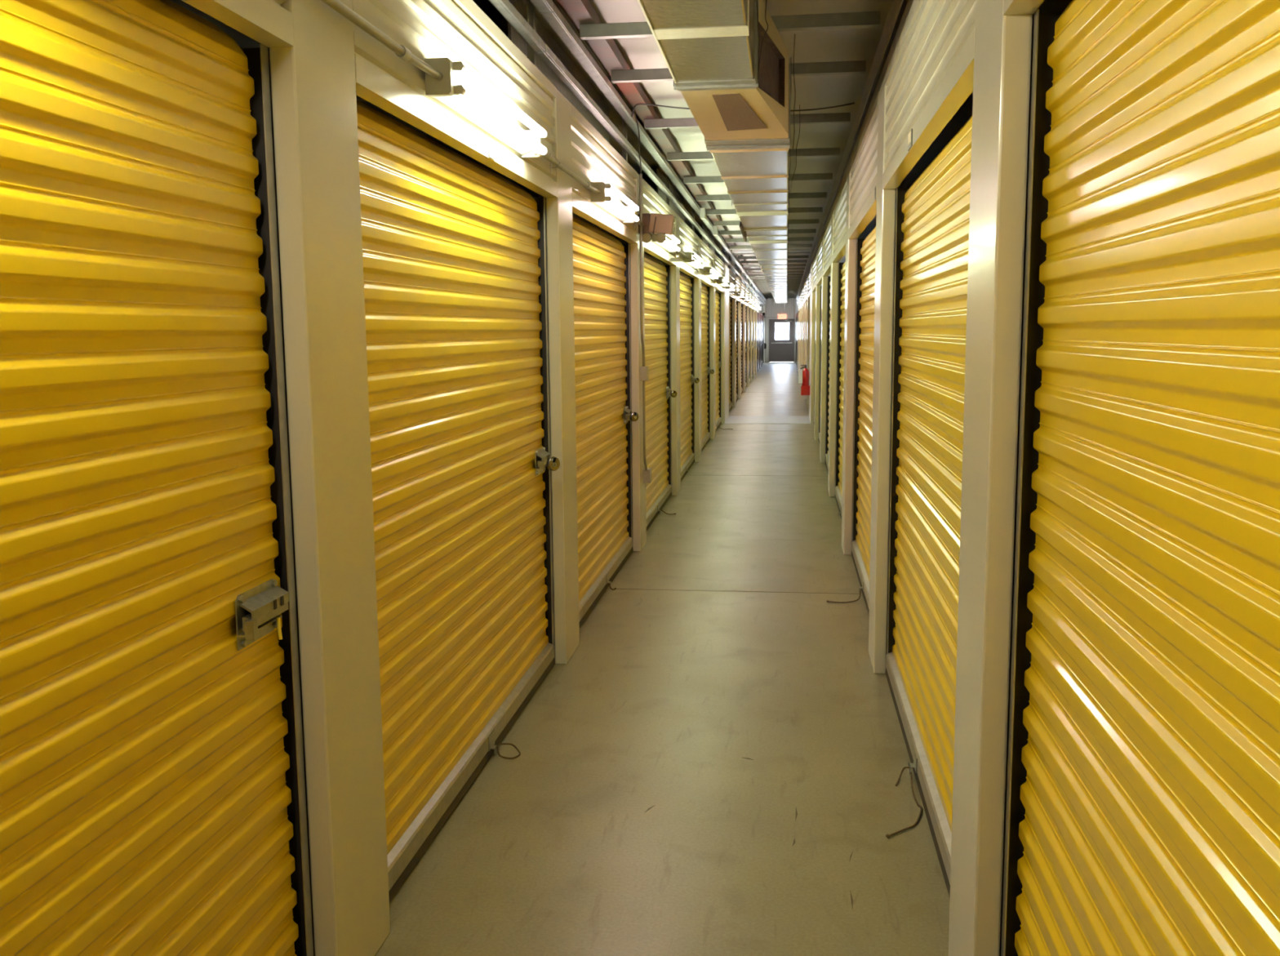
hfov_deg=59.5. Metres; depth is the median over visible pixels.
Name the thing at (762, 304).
trim
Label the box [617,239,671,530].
door
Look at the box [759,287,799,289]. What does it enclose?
purlin
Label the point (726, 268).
trim
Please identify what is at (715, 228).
junction box
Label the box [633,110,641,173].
wire
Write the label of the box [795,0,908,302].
steel rail
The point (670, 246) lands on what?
tube light
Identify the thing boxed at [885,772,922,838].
rope
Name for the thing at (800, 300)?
trim
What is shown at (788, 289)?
purlin
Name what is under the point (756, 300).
trim
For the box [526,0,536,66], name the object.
stud
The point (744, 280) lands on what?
steel rail
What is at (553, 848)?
floor
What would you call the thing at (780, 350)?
door
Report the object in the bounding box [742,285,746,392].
trim
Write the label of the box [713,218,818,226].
purlin
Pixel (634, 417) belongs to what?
padlock
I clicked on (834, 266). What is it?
trim
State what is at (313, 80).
pillar
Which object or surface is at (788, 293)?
purlin
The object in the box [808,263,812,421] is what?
trim
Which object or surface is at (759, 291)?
steel rail
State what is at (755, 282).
purlin
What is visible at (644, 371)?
conduit pipe
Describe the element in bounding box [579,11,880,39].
purlin
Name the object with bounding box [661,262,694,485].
door
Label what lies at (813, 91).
ceiling
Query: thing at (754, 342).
door
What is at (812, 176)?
purlin
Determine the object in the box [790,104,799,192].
hanging wire
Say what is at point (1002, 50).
pillar
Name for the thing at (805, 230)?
purlin
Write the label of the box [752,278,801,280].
purlin
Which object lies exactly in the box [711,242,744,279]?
steel rail
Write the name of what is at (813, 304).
trim
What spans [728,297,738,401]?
door
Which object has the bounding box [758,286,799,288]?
purlin
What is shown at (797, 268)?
purlin
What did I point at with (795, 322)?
trim
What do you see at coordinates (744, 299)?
tube light
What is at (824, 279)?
trim
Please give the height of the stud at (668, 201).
0.405 m
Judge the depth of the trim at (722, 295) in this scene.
20.73 m
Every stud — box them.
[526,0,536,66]
[622,118,627,162]
[666,174,670,206]
[692,208,694,231]
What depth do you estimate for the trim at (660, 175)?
12.57 m
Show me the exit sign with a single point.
(780, 316)
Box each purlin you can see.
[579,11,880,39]
[611,60,866,83]
[644,112,850,128]
[666,147,839,160]
[683,173,832,183]
[696,191,826,200]
[706,206,822,214]
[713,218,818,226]
[720,228,816,235]
[725,236,813,242]
[733,251,809,254]
[737,244,799,245]
[737,254,808,259]
[740,259,807,263]
[742,263,805,267]
[745,266,804,271]
[747,270,804,273]
[749,273,803,276]
[751,275,802,279]
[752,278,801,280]
[754,280,800,283]
[755,282,799,284]
[756,284,799,286]
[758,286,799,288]
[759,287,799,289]
[760,288,798,291]
[760,290,797,292]
[761,292,797,293]
[762,293,797,294]
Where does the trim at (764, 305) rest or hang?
attached to the wall at (456, 30)
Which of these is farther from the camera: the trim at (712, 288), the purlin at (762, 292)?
the purlin at (762, 292)
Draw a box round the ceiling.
[472,0,1071,297]
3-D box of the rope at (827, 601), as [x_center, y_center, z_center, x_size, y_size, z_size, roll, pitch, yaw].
[1.339,0.769,7.222,0.274,0.054,0.089,-4,8,-26]
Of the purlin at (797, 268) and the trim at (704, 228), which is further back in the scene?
the purlin at (797, 268)
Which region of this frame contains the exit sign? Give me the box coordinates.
[777,314,786,319]
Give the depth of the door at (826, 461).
14.47 m
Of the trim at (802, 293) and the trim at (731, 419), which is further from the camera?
the trim at (802, 293)
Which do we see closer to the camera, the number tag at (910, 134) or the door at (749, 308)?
the number tag at (910, 134)
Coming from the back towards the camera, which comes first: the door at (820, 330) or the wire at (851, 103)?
the door at (820, 330)
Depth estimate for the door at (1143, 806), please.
1.69 m
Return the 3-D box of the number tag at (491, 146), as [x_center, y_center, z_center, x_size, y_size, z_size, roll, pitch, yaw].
[-0.573,-1.263,4.329,0.006,0.058,0.085,0,8,7]
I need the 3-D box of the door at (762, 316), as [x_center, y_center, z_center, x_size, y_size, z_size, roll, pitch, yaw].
[5.904,-6.656,54.111,0.116,2.405,2.560,0,8,7]
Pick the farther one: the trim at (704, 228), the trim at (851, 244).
the trim at (704, 228)
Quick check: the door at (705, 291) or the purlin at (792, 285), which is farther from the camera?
the purlin at (792, 285)
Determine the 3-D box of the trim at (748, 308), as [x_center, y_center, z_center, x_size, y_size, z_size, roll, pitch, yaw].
[3.287,-4.260,34.136,0.062,2.935,0.385,0,8,7]
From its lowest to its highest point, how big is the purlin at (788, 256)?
0.062 m
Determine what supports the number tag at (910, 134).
attached to the wall at (929, 75)
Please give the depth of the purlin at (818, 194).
12.87 m
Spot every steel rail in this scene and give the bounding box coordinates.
[488,0,545,52]
[529,0,553,12]
[536,44,713,244]
[711,232,746,272]
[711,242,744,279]
[742,272,759,290]
[742,279,757,295]
[757,290,765,300]
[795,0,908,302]
[795,0,913,303]
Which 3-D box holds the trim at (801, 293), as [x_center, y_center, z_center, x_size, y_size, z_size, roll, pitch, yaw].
[5.318,-4.646,36.919,0.062,2.935,0.385,0,8,7]
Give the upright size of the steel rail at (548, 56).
0.039 m
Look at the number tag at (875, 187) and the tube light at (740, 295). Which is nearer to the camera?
the number tag at (875, 187)
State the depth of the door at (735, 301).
30.94 m
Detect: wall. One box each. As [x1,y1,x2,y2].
[170,0,764,805]
[756,296,796,362]
[795,0,1044,693]
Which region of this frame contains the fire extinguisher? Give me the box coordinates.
[798,364,809,395]
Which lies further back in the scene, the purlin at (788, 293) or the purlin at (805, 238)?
the purlin at (788, 293)
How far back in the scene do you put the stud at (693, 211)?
14.17 m
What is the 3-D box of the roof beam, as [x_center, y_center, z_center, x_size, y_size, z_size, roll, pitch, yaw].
[2.559,-5.251,27.450,0.125,0.085,62.800,0,8,7]
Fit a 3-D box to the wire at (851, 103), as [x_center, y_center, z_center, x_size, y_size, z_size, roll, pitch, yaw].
[0.689,-2.522,7.610,1.515,0.088,0.010,0,8,7]
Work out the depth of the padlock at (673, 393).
11.60 m
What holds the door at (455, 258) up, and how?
in the wall at (456, 30)
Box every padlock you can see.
[546,456,559,471]
[630,412,638,421]
[670,390,676,397]
[694,377,699,382]
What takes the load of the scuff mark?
on the floor
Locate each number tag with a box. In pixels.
[488,141,495,159]
[874,186,875,199]
[907,128,912,151]
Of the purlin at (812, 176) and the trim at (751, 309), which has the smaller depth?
the purlin at (812, 176)
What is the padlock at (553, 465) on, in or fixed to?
attached to the door at (455, 258)
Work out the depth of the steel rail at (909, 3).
5.91 m
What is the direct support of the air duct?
hanging from the purlin at (864, 19)
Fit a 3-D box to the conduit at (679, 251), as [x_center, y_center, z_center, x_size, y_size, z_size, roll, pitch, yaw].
[0.415,-2.356,11.682,0.052,0.090,1.678,0,8,7]
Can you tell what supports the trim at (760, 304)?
attached to the wall at (456, 30)
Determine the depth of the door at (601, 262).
7.53 m
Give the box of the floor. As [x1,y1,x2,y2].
[306,362,1009,955]
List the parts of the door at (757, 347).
door frame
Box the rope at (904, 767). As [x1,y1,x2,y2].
[895,766,909,786]
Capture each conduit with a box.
[320,0,439,78]
[542,153,599,193]
[634,220,657,235]
[674,250,688,257]
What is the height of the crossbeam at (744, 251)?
0.062 m
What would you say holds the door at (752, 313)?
in the wall at (456, 30)
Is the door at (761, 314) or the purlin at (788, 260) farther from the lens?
the door at (761, 314)
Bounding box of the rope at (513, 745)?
[497,742,520,759]
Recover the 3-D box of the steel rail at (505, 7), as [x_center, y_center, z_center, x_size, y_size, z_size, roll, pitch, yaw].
[-1.022,-1.423,0.914,0.048,0.039,8.708,0,8,7]
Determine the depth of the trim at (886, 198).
5.57 m
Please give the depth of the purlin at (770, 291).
45.88 m
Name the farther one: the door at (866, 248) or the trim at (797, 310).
the trim at (797, 310)
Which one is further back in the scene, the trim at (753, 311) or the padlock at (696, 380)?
the trim at (753, 311)
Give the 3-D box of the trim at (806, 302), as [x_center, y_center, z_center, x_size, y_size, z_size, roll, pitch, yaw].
[4.142,-3.447,27.931,0.062,2.935,0.385,0,8,7]
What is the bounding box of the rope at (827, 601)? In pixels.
[826,589,861,603]
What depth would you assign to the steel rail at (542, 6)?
5.08 m
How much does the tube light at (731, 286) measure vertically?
0.112 m
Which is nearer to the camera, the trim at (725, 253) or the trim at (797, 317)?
the trim at (725, 253)
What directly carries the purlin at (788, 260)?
attached to the roof beam
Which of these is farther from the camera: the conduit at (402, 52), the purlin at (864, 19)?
the purlin at (864, 19)
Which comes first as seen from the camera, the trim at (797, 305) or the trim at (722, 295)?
the trim at (722, 295)
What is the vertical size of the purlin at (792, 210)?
0.062 m
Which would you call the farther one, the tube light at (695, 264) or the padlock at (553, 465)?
the tube light at (695, 264)
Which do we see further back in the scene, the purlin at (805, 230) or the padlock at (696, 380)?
the purlin at (805, 230)
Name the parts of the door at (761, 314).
door frame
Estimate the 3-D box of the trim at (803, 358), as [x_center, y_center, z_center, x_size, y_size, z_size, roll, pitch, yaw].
[4.534,-3.847,30.927,0.062,2.935,0.385,0,8,7]
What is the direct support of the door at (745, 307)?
in the wall at (456, 30)
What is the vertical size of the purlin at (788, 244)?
0.062 m
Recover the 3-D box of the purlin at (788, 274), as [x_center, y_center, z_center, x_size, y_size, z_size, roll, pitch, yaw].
[3.868,-5.765,31.815,1.501,0.062,0.055,0,8,7]
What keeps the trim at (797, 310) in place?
attached to the wall at (929, 75)
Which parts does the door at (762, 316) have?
door frame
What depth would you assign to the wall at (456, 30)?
4.13 m
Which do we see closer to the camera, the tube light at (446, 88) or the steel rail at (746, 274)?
the tube light at (446, 88)
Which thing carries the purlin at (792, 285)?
attached to the roof beam
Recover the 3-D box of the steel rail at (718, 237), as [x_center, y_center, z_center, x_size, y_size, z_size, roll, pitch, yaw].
[1.940,-4.585,23.290,0.070,0.043,12.488,0,8,7]
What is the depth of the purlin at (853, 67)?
6.58 m
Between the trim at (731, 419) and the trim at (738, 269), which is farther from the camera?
the trim at (738, 269)
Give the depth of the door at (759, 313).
49.03 m
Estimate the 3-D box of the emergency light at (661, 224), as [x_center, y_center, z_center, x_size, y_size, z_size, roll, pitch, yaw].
[0.128,-1.929,8.664,0.268,0.228,0.129,0,8,7]
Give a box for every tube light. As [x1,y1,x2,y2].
[424,57,548,158]
[590,182,639,222]
[652,234,679,252]
[684,252,703,268]
[703,266,718,279]
[717,276,728,286]
[725,282,734,291]
[737,291,743,297]
[742,295,748,301]
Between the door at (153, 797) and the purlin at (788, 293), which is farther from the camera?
the purlin at (788, 293)
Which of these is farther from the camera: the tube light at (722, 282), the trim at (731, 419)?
the trim at (731, 419)
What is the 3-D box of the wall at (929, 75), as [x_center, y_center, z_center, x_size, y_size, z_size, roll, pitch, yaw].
[4.381,-3.387,27.459,0.660,2.935,62.800,0,8,7]
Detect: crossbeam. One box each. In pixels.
[729,244,811,249]
[732,248,810,253]
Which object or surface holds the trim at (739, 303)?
attached to the wall at (456, 30)
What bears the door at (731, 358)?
in the wall at (456, 30)
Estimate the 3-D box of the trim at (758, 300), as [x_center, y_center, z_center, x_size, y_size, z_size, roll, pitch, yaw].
[4.870,-5.872,46.228,0.062,2.935,0.550,0,8,7]
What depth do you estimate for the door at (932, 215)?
4.25 m
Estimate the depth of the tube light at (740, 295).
25.82 m
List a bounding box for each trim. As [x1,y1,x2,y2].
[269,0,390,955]
[507,0,609,143]
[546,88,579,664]
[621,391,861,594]
[629,173,646,551]
[656,168,684,222]
[670,213,680,495]
[693,237,701,462]
[702,224,715,253]
[710,253,715,439]
[720,266,724,423]
[724,251,731,270]
[724,264,728,422]
[724,415,810,423]
[732,275,736,407]
[737,267,740,279]
[737,280,741,399]
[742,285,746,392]
[746,288,749,386]
[749,293,752,382]
[752,295,755,377]
[755,300,756,374]
[758,300,759,371]
[760,303,760,368]
[761,303,762,366]
[763,305,764,363]
[795,310,797,366]
[795,322,795,363]
[796,316,797,368]
[797,305,798,371]
[798,305,799,368]
[799,299,800,368]
[800,293,801,368]
[800,293,803,385]
[802,284,804,369]
[804,284,807,399]
[806,274,809,407]
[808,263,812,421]
[810,265,815,423]
[813,251,820,439]
[819,236,827,462]
[827,211,838,497]
[841,167,857,555]
[868,77,895,674]
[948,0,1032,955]
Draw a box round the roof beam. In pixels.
[555,0,759,288]
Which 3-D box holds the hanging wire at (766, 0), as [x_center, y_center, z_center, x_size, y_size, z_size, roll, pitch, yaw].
[0.512,-1.957,4.616,0.048,0.605,0.004,0,8,7]
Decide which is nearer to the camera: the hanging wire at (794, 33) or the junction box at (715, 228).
the hanging wire at (794, 33)
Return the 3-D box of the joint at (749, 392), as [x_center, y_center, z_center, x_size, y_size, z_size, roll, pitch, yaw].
[2.557,-1.206,22.284,1.690,0.002,42.224,0,8,7]
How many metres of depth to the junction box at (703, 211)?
13.91 m
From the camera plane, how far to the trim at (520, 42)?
6.36 m
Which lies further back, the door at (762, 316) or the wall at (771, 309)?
the wall at (771, 309)
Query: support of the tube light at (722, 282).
attached to the wall at (456, 30)
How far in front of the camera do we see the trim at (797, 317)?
48.99 m
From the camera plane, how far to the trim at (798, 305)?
42.76 m
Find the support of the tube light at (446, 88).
attached to the wall at (456, 30)
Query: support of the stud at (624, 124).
on the wall at (456, 30)
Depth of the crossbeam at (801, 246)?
20.45 m
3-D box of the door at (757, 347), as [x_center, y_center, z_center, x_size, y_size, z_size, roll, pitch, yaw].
[4.668,-5.398,44.675,0.116,2.405,2.560,0,8,7]
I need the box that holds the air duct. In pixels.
[637,0,791,303]
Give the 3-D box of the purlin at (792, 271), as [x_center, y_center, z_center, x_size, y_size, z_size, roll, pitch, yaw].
[3.662,-5.556,30.243,1.501,0.062,0.055,0,8,7]
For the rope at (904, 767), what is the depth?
4.37 m
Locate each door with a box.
[0,0,314,955]
[269,57,555,903]
[529,193,633,627]
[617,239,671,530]
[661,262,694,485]
[687,275,710,451]
[704,284,721,431]
[718,292,733,411]
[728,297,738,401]
[735,301,742,393]
[745,306,746,387]
[746,308,750,382]
[749,313,752,378]
[754,342,755,374]
[756,311,759,371]
[759,313,759,368]
[760,314,762,366]
[762,315,764,364]
[768,319,794,362]
[813,329,820,425]
[818,284,827,442]
[824,275,838,480]
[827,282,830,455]
[834,244,857,519]
[851,197,896,649]
[884,48,1032,898]
[1000,0,1279,955]
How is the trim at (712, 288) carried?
attached to the wall at (456, 30)
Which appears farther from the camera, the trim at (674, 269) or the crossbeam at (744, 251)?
the crossbeam at (744, 251)
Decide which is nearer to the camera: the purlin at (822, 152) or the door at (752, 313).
the purlin at (822, 152)
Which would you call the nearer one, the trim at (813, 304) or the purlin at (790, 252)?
the trim at (813, 304)
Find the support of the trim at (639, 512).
attached to the wall at (456, 30)
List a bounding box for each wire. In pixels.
[631,102,854,116]
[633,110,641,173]
[758,0,768,79]
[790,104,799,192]
[792,33,795,150]
[853,0,905,140]
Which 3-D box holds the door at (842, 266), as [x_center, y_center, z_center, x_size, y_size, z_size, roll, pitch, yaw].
[1.937,-0.859,10.204,0.226,2.488,2.703,0,8,7]
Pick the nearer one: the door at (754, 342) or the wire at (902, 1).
the wire at (902, 1)
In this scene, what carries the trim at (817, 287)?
attached to the wall at (929, 75)
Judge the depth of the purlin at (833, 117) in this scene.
8.16 m
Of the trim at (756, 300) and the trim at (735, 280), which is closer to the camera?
the trim at (735, 280)
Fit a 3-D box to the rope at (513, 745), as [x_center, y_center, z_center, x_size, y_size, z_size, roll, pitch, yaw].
[-0.539,1.124,4.642,0.077,0.058,0.118,5,9,36]
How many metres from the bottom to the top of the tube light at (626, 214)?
0.112 m
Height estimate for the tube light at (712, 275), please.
0.112 m
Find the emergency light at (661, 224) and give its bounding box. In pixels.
[638,213,674,243]
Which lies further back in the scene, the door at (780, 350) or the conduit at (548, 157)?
the door at (780, 350)
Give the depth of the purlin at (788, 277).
33.32 m
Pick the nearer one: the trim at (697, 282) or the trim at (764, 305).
the trim at (697, 282)
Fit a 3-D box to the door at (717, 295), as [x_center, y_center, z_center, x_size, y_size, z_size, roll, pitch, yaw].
[1.244,-2.072,19.435,0.226,2.488,2.703,0,8,7]
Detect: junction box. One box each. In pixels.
[700,208,706,219]
[713,226,718,235]
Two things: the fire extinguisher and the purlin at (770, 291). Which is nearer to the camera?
the fire extinguisher
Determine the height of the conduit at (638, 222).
0.090 m
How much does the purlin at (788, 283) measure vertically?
0.062 m
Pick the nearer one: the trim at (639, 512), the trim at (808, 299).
the trim at (639, 512)
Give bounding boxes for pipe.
[539,3,713,233]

